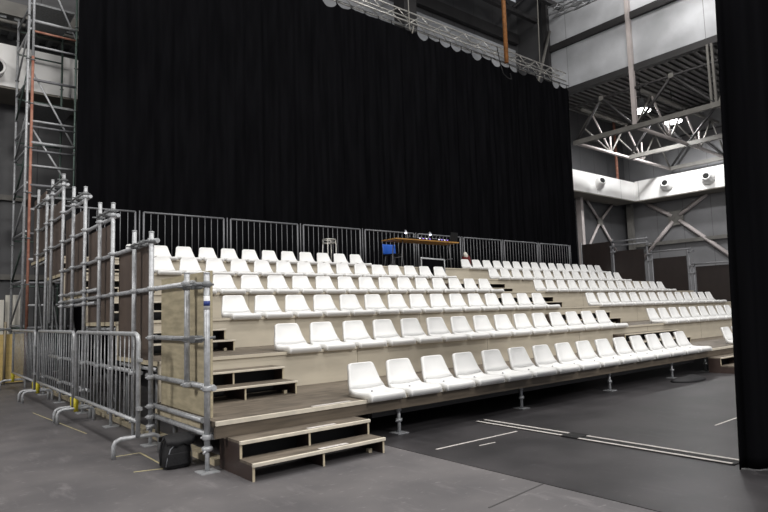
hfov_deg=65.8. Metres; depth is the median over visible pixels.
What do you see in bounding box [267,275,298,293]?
seat
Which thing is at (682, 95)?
ceiling
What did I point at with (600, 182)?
air nozzle
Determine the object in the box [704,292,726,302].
seat
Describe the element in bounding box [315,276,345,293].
seat
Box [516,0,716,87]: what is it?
wall
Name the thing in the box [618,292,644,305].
seat
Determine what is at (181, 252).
seat
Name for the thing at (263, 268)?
seat
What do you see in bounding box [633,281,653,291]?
seat
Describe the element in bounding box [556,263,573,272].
seat
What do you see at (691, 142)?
girder
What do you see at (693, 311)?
seat
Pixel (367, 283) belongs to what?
seat
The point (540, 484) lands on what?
joint
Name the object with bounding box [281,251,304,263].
seat
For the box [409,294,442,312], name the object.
seat
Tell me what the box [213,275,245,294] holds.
seat
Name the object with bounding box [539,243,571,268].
railing panel
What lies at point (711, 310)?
seat
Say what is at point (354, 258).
seat
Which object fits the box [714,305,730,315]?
seat
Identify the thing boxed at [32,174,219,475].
scaffold
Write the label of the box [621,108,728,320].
wall
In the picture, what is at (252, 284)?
seat
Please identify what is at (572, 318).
seat
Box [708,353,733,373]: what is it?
steps
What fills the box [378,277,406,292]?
seat
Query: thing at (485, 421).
track
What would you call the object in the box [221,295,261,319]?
seat
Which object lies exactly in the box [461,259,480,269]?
seat
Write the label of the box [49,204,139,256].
railing panel
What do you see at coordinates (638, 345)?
seat
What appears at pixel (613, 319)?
module
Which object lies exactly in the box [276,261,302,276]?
seat
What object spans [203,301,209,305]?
print
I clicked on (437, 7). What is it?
trim
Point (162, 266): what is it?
seat
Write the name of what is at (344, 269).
seat
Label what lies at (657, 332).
module
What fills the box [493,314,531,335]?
seat
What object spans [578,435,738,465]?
track
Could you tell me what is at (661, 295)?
seat
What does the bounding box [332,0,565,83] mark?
truss
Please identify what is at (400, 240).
desk
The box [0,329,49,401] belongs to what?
crowd barrier
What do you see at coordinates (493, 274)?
seat
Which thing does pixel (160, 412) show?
bearer
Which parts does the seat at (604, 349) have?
backrest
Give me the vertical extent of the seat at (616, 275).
0.351 m
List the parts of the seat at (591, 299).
backrest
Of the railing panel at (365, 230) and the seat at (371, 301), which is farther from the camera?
the railing panel at (365, 230)
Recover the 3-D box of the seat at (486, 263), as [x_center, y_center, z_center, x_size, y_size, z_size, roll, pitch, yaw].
[3.333,0.290,18.482,0.438,0.351,0.506,3,-7,-39]
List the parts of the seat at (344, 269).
backrest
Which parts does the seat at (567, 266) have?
backrest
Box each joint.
[488,484,542,507]
[561,432,587,438]
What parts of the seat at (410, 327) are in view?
backrest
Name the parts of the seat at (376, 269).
backrest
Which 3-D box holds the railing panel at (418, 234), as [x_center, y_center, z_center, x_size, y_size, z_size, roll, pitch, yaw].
[1.810,-0.082,18.886,2.025,1.200,0.100,3,-7,-39]
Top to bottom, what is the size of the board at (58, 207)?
1.214 m
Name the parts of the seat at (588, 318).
backrest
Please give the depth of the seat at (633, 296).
15.30 m
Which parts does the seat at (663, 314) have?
backrest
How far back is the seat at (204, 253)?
12.85 m
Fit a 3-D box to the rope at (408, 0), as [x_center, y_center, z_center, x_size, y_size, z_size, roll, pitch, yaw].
[0.816,-10.844,20.464,0.319,6.616,0.089,3,-7,-39]
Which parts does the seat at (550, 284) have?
backrest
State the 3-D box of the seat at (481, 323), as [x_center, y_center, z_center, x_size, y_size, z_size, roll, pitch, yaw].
[1.657,1.099,9.282,0.438,0.351,0.506,3,-7,-39]
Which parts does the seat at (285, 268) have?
backrest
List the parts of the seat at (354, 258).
backrest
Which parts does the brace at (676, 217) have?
brace arm, brace arm, gusset plate, brace arm, brace arm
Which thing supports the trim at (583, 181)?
attached to the wall at (583, 159)
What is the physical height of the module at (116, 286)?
0.270 m
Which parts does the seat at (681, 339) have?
backrest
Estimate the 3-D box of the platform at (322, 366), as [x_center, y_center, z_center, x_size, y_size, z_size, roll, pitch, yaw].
[4.620,1.837,12.365,18.851,0.794,1.511,3,-7,-39]
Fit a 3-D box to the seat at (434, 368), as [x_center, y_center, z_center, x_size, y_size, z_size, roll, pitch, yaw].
[0.668,1.276,6.520,0.438,0.351,0.506,3,-7,-39]
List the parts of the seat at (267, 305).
backrest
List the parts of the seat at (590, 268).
backrest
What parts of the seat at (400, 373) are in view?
backrest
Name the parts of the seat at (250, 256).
backrest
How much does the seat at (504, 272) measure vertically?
0.351 m
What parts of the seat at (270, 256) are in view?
backrest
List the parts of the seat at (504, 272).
backrest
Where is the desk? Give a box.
[381,238,458,267]
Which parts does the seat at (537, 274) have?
backrest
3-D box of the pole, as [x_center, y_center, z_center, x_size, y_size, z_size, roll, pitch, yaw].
[4.695,-10.761,23.524,0.170,6.450,0.170,3,-7,-39]
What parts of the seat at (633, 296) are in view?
backrest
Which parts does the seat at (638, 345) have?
backrest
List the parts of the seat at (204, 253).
backrest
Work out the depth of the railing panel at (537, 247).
21.52 m
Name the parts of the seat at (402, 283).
backrest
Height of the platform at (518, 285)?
2.001 m
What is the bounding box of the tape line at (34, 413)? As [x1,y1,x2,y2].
[34,413,86,433]
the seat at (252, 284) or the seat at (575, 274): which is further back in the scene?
the seat at (575, 274)
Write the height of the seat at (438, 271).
0.351 m
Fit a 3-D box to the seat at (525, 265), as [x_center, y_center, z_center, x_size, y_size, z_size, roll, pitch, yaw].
[4.845,0.358,19.708,0.438,0.351,0.506,3,-7,-39]
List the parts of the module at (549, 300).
panel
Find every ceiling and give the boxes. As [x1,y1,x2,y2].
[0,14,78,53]
[569,45,719,126]
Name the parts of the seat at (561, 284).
backrest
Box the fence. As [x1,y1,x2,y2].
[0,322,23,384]
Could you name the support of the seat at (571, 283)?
on the platform at (570, 299)
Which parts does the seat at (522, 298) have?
backrest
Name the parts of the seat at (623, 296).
backrest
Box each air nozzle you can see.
[0,58,5,77]
[595,177,605,188]
[660,179,673,190]
[700,171,714,184]
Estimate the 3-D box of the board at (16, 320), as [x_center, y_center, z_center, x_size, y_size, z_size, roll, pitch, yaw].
[-8.982,1.897,14.383,0.360,1.900,0.050,3,-7,-39]
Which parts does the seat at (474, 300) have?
backrest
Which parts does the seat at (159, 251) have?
backrest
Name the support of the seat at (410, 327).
on the platform at (322, 366)
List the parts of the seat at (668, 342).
backrest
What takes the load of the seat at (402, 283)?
on the platform at (570, 299)
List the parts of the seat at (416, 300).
backrest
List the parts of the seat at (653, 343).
backrest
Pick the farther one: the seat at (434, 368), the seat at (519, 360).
the seat at (519, 360)
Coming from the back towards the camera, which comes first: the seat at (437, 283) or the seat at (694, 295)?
the seat at (694, 295)
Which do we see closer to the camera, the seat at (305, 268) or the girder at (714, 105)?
the seat at (305, 268)
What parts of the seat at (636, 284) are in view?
backrest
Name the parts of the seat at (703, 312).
backrest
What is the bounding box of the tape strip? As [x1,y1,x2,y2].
[312,401,349,406]
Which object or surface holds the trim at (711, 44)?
attached to the wall at (674, 25)
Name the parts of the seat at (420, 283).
backrest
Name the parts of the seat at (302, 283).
backrest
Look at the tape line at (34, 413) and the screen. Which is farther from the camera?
the screen
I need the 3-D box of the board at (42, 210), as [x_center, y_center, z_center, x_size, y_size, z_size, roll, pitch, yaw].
[-6.569,-0.536,11.339,0.020,1.214,1.203,3,-7,-39]
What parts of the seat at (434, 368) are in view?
backrest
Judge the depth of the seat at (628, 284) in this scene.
18.07 m
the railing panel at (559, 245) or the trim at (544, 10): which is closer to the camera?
the railing panel at (559, 245)
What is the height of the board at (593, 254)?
1.205 m
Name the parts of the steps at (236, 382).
panel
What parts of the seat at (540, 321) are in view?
backrest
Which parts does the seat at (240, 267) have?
backrest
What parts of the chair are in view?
backrest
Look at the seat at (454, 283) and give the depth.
13.29 m
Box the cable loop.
[497,48,511,78]
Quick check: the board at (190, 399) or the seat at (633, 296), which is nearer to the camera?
the board at (190, 399)
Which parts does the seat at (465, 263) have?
backrest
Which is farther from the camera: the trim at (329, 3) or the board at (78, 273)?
the trim at (329, 3)
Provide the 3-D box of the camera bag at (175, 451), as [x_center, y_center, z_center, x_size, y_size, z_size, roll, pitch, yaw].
[-1.730,1.603,4.918,0.266,0.272,0.230,3,-7,-39]
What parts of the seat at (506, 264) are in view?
backrest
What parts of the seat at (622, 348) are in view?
backrest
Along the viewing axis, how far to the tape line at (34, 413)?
6.99 m
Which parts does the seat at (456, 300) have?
backrest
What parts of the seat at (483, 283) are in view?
backrest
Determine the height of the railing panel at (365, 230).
1.200 m
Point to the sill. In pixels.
(197, 452)
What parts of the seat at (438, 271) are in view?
backrest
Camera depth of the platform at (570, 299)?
11.25 m
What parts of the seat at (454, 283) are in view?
backrest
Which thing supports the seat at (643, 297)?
on the platform at (251, 332)
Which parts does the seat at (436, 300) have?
backrest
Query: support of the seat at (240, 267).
on the platform at (518, 285)
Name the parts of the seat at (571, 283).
backrest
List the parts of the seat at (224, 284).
backrest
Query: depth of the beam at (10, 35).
16.05 m
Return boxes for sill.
[40,386,219,465]
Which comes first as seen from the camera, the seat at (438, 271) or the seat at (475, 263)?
the seat at (438, 271)
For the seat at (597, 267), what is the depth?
22.57 m
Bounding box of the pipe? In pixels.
[612,122,618,178]
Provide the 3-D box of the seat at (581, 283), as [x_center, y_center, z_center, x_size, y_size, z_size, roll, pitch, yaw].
[5.644,0.836,16.436,0.438,0.351,0.506,3,-7,-39]
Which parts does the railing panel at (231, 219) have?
post, rail, post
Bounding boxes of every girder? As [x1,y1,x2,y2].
[572,59,720,145]
[627,98,721,159]
[669,125,722,170]
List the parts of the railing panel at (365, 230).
post, rail, post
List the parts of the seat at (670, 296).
backrest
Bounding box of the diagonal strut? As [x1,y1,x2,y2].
[537,30,550,81]
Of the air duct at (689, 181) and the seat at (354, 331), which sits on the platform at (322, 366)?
the seat at (354, 331)
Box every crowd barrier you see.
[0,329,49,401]
[21,330,91,422]
[55,331,160,459]
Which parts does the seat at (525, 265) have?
backrest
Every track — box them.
[476,419,568,435]
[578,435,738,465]
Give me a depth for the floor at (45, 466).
4.43 m
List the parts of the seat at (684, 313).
backrest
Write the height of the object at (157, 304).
0.270 m
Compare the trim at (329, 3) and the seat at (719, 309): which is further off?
the trim at (329, 3)
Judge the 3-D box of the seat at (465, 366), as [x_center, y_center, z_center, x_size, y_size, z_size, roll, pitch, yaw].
[1.054,1.294,6.836,0.438,0.351,0.506,3,-7,-39]
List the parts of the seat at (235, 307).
backrest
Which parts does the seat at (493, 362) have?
backrest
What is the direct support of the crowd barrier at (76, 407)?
on the floor at (45, 466)
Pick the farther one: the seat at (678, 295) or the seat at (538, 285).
the seat at (678, 295)
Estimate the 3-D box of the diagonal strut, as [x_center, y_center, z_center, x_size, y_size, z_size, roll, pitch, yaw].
[7.487,-9.258,27.893,0.140,3.678,2.521,-5,-6,34]
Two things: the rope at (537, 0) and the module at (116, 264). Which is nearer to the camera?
the module at (116, 264)
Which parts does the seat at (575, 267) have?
backrest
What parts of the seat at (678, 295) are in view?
backrest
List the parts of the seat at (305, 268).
backrest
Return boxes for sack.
[670,374,705,382]
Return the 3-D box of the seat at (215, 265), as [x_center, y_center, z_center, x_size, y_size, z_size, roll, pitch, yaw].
[-3.139,0.221,11.270,0.438,0.351,0.506,3,-7,-39]
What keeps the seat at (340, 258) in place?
on the platform at (459, 272)
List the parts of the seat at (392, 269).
backrest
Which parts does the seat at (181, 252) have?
backrest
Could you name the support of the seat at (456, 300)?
on the platform at (251, 332)
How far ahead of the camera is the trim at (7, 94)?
15.90 m
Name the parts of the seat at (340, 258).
backrest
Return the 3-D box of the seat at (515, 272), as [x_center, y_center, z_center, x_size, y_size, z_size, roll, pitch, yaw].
[3.916,0.537,16.995,0.438,0.351,0.506,3,-7,-39]
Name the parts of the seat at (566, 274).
backrest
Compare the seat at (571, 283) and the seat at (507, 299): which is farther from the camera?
the seat at (571, 283)
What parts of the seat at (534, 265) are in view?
backrest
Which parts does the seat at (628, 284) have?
backrest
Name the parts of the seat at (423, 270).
backrest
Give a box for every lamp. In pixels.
[631,78,650,113]
[664,91,681,124]
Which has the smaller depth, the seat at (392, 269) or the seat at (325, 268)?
the seat at (325, 268)
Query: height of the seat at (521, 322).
0.351 m
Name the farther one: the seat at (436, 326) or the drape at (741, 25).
the seat at (436, 326)
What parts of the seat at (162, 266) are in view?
backrest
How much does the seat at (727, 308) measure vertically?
0.351 m
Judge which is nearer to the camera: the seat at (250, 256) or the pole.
the seat at (250, 256)
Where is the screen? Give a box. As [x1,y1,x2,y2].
[420,257,445,275]
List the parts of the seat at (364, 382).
backrest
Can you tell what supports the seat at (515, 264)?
on the platform at (459, 272)
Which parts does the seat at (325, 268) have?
backrest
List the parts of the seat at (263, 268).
backrest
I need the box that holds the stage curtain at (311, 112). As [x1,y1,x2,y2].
[74,0,577,376]
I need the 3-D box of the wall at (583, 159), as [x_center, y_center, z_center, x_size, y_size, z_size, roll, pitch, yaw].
[-2.360,-5.129,22.571,44.400,17.000,0.250,3,-7,-39]
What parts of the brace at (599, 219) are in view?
brace arm, brace arm, gusset plate, brace arm, brace arm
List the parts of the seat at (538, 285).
backrest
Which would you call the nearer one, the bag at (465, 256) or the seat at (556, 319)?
the seat at (556, 319)
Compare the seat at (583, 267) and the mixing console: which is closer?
the mixing console
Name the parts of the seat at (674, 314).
backrest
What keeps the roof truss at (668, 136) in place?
attached to the girder at (714, 105)
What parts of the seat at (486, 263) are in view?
backrest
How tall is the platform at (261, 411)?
0.391 m
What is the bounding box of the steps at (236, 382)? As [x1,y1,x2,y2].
[213,365,297,399]
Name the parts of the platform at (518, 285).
leg, leg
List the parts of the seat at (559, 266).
backrest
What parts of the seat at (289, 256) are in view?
backrest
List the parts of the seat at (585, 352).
backrest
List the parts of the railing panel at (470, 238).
rail, post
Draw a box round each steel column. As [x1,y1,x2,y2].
[394,0,416,31]
[626,205,635,249]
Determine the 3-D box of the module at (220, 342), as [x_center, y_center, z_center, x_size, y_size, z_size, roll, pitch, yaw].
[-2.486,1.049,7.272,1.180,0.270,0.552,3,-7,-39]
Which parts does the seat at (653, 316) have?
backrest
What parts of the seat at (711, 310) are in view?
backrest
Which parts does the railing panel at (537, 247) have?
rail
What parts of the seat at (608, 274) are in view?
backrest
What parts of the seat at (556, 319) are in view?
backrest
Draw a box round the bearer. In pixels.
[155,409,202,428]
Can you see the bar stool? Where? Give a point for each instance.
(327, 240)
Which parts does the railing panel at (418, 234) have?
post, rail, post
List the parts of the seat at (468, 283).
backrest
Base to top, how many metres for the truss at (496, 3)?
1.900 m
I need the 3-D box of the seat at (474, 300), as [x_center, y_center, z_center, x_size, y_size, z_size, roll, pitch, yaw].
[1.870,0.888,11.414,0.438,0.351,0.506,3,-7,-39]
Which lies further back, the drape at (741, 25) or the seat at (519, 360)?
the seat at (519, 360)
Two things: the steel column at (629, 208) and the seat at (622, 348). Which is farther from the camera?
the steel column at (629, 208)
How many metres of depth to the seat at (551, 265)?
20.73 m
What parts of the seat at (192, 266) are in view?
backrest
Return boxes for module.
[64,262,118,272]
[86,280,155,292]
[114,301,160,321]
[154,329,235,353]
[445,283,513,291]
[497,296,562,306]
[545,311,621,324]
[613,329,690,348]
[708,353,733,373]
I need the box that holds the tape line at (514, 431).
[436,431,516,449]
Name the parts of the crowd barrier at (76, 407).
rail, frame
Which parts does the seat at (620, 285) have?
backrest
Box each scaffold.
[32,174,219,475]
[580,236,728,293]
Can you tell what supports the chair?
on the platform at (459, 272)
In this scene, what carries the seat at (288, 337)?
on the platform at (322, 366)
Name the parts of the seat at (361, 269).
backrest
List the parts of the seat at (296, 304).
backrest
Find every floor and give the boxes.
[0,336,715,511]
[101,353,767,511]
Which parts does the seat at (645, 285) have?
backrest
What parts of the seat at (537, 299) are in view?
backrest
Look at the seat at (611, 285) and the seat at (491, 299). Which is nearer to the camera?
the seat at (491, 299)
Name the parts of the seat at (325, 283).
backrest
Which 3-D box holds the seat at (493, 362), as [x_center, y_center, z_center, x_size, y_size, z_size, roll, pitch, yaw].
[1.443,1.311,7.152,0.438,0.351,0.506,3,-7,-39]
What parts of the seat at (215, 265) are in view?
backrest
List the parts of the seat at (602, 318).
backrest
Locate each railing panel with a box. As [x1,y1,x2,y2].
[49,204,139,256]
[143,211,227,257]
[230,218,300,260]
[302,224,363,261]
[364,229,416,266]
[417,233,462,267]
[463,237,503,267]
[504,240,539,267]
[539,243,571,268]
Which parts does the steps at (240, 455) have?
panel, panel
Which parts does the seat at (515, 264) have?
backrest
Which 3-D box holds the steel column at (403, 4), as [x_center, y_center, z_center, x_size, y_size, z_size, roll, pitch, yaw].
[0.825,-9.789,23.230,0.650,8.200,0.600,3,-7,-39]
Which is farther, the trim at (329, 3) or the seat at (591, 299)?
the trim at (329, 3)
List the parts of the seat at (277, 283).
backrest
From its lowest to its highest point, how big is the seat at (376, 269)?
0.351 m
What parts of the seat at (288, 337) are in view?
backrest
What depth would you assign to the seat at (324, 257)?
14.73 m
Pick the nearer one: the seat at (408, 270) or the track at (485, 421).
the track at (485, 421)
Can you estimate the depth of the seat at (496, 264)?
18.88 m
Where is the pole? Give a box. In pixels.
[501,0,508,63]
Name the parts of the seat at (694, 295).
backrest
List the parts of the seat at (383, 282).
backrest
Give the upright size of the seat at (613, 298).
0.351 m
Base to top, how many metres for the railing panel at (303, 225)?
1.200 m
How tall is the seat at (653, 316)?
0.351 m
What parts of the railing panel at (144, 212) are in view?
post, rail, post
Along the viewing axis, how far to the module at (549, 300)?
14.52 m
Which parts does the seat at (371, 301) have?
backrest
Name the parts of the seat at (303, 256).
backrest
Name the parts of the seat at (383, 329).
backrest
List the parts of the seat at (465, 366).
backrest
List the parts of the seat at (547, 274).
backrest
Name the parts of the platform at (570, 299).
leg, leg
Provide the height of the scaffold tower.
10.600 m
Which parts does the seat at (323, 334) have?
backrest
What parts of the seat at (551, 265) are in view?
backrest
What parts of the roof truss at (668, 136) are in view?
post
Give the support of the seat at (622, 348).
on the platform at (261, 411)
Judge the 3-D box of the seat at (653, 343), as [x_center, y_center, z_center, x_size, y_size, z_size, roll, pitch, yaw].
[4.548,1.450,9.670,0.438,0.351,0.506,3,-7,-39]
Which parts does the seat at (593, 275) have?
backrest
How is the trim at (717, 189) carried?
attached to the wall at (708, 216)
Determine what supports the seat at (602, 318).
on the platform at (322, 366)
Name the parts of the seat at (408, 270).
backrest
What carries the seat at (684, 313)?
on the platform at (322, 366)
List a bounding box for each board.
[0,300,3,334]
[5,295,20,333]
[33,191,46,261]
[47,200,61,277]
[65,210,83,295]
[88,225,110,321]
[118,246,153,359]
[161,271,212,417]
[582,242,611,272]
[614,249,645,280]
[653,256,688,290]
[696,264,730,300]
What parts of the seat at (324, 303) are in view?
backrest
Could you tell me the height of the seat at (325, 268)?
0.351 m
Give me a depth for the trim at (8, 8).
15.12 m
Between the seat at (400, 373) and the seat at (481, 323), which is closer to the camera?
the seat at (400, 373)
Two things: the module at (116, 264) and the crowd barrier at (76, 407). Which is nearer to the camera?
the crowd barrier at (76, 407)
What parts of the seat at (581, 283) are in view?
backrest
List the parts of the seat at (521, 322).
backrest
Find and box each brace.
[586,200,617,250]
[644,194,727,259]
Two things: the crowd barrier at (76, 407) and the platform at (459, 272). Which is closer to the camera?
the crowd barrier at (76, 407)
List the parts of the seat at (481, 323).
backrest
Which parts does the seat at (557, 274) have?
backrest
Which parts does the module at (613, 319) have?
panel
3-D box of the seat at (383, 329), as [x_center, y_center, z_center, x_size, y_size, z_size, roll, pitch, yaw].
[0.103,1.030,8.024,0.438,0.351,0.506,3,-7,-39]
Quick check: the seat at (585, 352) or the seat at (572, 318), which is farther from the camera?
the seat at (572, 318)
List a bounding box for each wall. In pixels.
[0,0,628,368]
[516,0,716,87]
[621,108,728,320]
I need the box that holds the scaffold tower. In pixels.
[8,0,78,378]
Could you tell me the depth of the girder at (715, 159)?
32.40 m
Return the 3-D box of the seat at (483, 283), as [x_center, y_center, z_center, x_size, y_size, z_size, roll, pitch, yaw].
[2.469,0.694,13.862,0.438,0.351,0.506,3,-7,-39]
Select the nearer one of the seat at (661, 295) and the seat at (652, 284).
the seat at (661, 295)
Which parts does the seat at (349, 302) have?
backrest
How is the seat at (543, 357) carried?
on the platform at (261, 411)
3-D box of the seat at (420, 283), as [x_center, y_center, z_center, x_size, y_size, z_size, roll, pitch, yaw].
[0.918,0.624,12.601,0.438,0.351,0.506,3,-7,-39]
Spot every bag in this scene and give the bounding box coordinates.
[159,432,194,469]
[462,252,470,264]
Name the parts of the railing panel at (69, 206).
rail, post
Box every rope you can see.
[408,0,413,33]
[537,0,539,62]
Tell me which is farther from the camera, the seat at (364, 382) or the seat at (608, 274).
the seat at (608, 274)
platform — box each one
[31,256,606,387]
[47,272,649,394]
[63,291,693,403]
[86,301,730,416]
[117,319,731,433]
[158,336,732,438]
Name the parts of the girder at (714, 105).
node plate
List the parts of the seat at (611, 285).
backrest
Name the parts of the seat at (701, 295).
backrest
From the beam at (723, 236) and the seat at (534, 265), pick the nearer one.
the seat at (534, 265)
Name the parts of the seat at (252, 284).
backrest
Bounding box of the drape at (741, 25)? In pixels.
[715,0,767,469]
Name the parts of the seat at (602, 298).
backrest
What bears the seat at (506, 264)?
on the platform at (459, 272)
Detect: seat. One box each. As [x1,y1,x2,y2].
[154,245,177,260]
[154,257,181,274]
[175,246,200,261]
[179,258,205,273]
[198,247,223,261]
[205,259,234,275]
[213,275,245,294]
[220,248,245,262]
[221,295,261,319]
[230,260,258,275]
[240,275,272,293]
[241,249,265,262]
[253,261,281,276]
[254,295,292,318]
[262,250,285,263]
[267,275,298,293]
[274,323,321,353]
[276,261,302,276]
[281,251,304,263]
[285,295,322,317]
[292,276,322,293]
[297,262,323,276]
[299,252,322,264]
[309,322,355,350]
[313,295,349,316]
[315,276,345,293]
[317,253,338,265]
[317,263,342,277]
[333,253,355,265]
[336,263,361,277]
[337,276,367,293]
[339,294,374,315]
[342,320,386,348]
[347,361,405,402]
[349,254,371,266]
[354,264,379,277]
[358,277,387,293]
[364,294,398,314]
[371,265,396,278]
[372,319,415,345]
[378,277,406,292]
[386,358,442,396]
[387,294,421,313]
[388,265,412,278]
[397,277,425,292]
[400,318,442,343]
[404,266,427,278]
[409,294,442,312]
[415,278,442,292]
[419,266,442,278]
[420,355,474,390]
[426,317,466,341]
[429,294,462,312]
[432,278,458,292]
[433,267,456,278]
[448,278,474,292]
[449,294,480,311]
[450,316,489,339]
[452,352,504,385]
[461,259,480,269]
[463,278,489,292]
[467,293,498,310]
[472,260,490,269]
[472,315,511,337]
[478,279,503,292]
[481,349,531,381]
[482,260,501,270]
[484,293,514,310]
[488,268,509,279]
[493,261,511,270]
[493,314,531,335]
[500,269,521,279]
[501,293,530,309]
[502,261,521,270]
[507,347,556,377]
[511,269,532,280]
[512,262,530,270]
[513,313,549,334]
[516,293,545,308]
[522,262,539,270]
[522,269,543,280]
[531,262,548,271]
[531,293,560,308]
[531,313,567,332]
[532,344,579,373]
[533,270,553,280]
[533,280,557,291]
[539,263,557,271]
[543,270,563,280]
[545,280,568,291]
[548,263,565,271]
[549,312,583,331]
[553,270,572,280]
[554,342,600,370]
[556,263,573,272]
[556,280,579,291]
[562,271,581,280]
[564,264,581,272]
[565,311,599,330]
[567,280,590,291]
[571,271,590,280]
[572,264,589,272]
[575,340,620,367]
[577,280,600,291]
[580,265,596,272]
[580,271,599,280]
[580,311,614,329]
[585,293,611,306]
[587,265,603,272]
[588,280,609,291]
[589,272,607,281]
[594,265,610,272]
[594,339,638,364]
[595,310,627,328]
[596,293,623,306]
[597,272,616,281]
[597,281,619,291]
[605,272,623,281]
[606,281,628,291]
[607,292,633,305]
[612,337,654,361]
[613,272,631,281]
[615,281,636,291]
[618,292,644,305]
[624,281,645,291]
[628,335,670,359]
[629,292,653,304]
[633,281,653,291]
[638,292,663,304]
[641,281,661,291]
[644,334,685,356]
[646,308,676,323]
[648,292,672,304]
[649,281,668,291]
[656,282,676,291]
[657,292,680,303]
[657,308,687,323]
[659,332,698,354]
[666,292,689,303]
[667,307,697,322]
[673,331,711,352]
[674,292,697,303]
[678,307,706,321]
[682,292,705,303]
[688,306,716,320]
[690,292,712,302]
[697,292,719,302]
[697,306,724,320]
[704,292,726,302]
[706,306,731,319]
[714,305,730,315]
[720,327,732,343]
[723,305,730,314]
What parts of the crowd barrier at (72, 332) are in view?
rail, frame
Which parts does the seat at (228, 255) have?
backrest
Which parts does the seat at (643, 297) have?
backrest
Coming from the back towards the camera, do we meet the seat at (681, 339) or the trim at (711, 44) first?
the trim at (711, 44)
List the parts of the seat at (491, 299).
backrest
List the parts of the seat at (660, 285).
backrest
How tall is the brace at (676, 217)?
4.352 m
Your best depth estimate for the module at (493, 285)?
15.72 m
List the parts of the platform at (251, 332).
leg, leg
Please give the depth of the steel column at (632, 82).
25.62 m
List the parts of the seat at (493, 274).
backrest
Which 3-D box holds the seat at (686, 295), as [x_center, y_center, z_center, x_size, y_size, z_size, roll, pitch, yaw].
[8.901,1.203,17.119,0.438,0.351,0.506,3,-7,-39]
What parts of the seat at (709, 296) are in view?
backrest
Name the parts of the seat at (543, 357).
backrest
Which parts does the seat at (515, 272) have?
backrest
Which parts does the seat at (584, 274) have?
backrest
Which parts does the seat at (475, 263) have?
backrest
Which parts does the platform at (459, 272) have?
leg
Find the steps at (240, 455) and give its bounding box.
[220,416,385,481]
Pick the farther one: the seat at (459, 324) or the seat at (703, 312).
the seat at (703, 312)
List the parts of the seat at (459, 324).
backrest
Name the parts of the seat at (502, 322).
backrest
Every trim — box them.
[0,0,78,46]
[0,43,635,200]
[0,85,636,205]
[0,194,70,279]
[323,0,516,71]
[416,0,518,45]
[541,3,552,82]
[549,0,676,52]
[567,35,716,95]
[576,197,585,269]
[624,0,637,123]
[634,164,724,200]
[636,186,724,203]
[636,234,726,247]
[706,43,717,102]
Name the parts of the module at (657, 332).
panel, panel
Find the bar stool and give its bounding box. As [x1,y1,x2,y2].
[322,238,336,260]
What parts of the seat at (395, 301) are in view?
backrest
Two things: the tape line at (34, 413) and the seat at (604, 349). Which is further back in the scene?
the seat at (604, 349)
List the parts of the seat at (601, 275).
backrest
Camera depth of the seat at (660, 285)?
19.32 m
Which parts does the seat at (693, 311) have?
backrest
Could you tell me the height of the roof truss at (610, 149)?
1.920 m
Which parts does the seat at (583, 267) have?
backrest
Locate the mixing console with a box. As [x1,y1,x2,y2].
[408,237,431,239]
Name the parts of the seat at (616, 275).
backrest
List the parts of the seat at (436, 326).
backrest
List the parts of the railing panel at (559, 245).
rail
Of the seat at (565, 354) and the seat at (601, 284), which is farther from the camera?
the seat at (601, 284)
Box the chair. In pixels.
[382,244,403,265]
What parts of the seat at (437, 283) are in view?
backrest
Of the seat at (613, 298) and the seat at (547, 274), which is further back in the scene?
the seat at (547, 274)
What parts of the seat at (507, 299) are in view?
backrest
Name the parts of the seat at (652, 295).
backrest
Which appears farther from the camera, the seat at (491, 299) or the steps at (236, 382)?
the seat at (491, 299)
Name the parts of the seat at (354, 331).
backrest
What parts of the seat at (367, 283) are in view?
backrest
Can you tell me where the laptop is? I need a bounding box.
[450,232,457,241]
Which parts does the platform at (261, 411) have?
leg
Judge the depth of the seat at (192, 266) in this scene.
11.06 m
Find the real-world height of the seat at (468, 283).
0.351 m
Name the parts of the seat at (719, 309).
backrest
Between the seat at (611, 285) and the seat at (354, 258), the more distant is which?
the seat at (611, 285)
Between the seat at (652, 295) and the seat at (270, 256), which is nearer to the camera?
the seat at (270, 256)
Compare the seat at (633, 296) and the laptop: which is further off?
the laptop
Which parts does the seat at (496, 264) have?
backrest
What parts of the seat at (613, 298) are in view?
backrest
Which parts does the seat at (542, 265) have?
backrest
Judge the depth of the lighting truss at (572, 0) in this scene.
25.93 m
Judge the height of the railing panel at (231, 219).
1.200 m
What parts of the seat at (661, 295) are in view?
backrest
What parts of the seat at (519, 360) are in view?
backrest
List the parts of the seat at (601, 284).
backrest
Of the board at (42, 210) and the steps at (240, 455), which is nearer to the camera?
the steps at (240, 455)
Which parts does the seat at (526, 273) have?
backrest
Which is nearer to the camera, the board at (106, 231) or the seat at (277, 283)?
the board at (106, 231)
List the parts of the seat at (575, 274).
backrest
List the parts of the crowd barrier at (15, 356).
rail, frame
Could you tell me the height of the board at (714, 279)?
1.205 m
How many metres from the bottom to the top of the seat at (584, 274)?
0.351 m
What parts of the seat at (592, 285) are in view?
backrest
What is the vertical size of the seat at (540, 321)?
0.351 m
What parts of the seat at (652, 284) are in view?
backrest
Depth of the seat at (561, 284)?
15.87 m
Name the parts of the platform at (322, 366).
leg, leg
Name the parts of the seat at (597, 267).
backrest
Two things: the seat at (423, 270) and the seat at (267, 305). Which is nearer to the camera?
the seat at (267, 305)
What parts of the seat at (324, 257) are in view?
backrest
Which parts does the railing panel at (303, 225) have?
post, rail, post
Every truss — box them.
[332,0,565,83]
[482,0,537,23]
[538,0,563,11]
[547,0,596,18]
[570,0,594,10]
[577,108,670,169]
[637,89,722,157]
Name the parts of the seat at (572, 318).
backrest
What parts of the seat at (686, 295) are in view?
backrest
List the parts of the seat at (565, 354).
backrest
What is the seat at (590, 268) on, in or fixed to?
on the platform at (459, 272)
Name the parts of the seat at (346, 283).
backrest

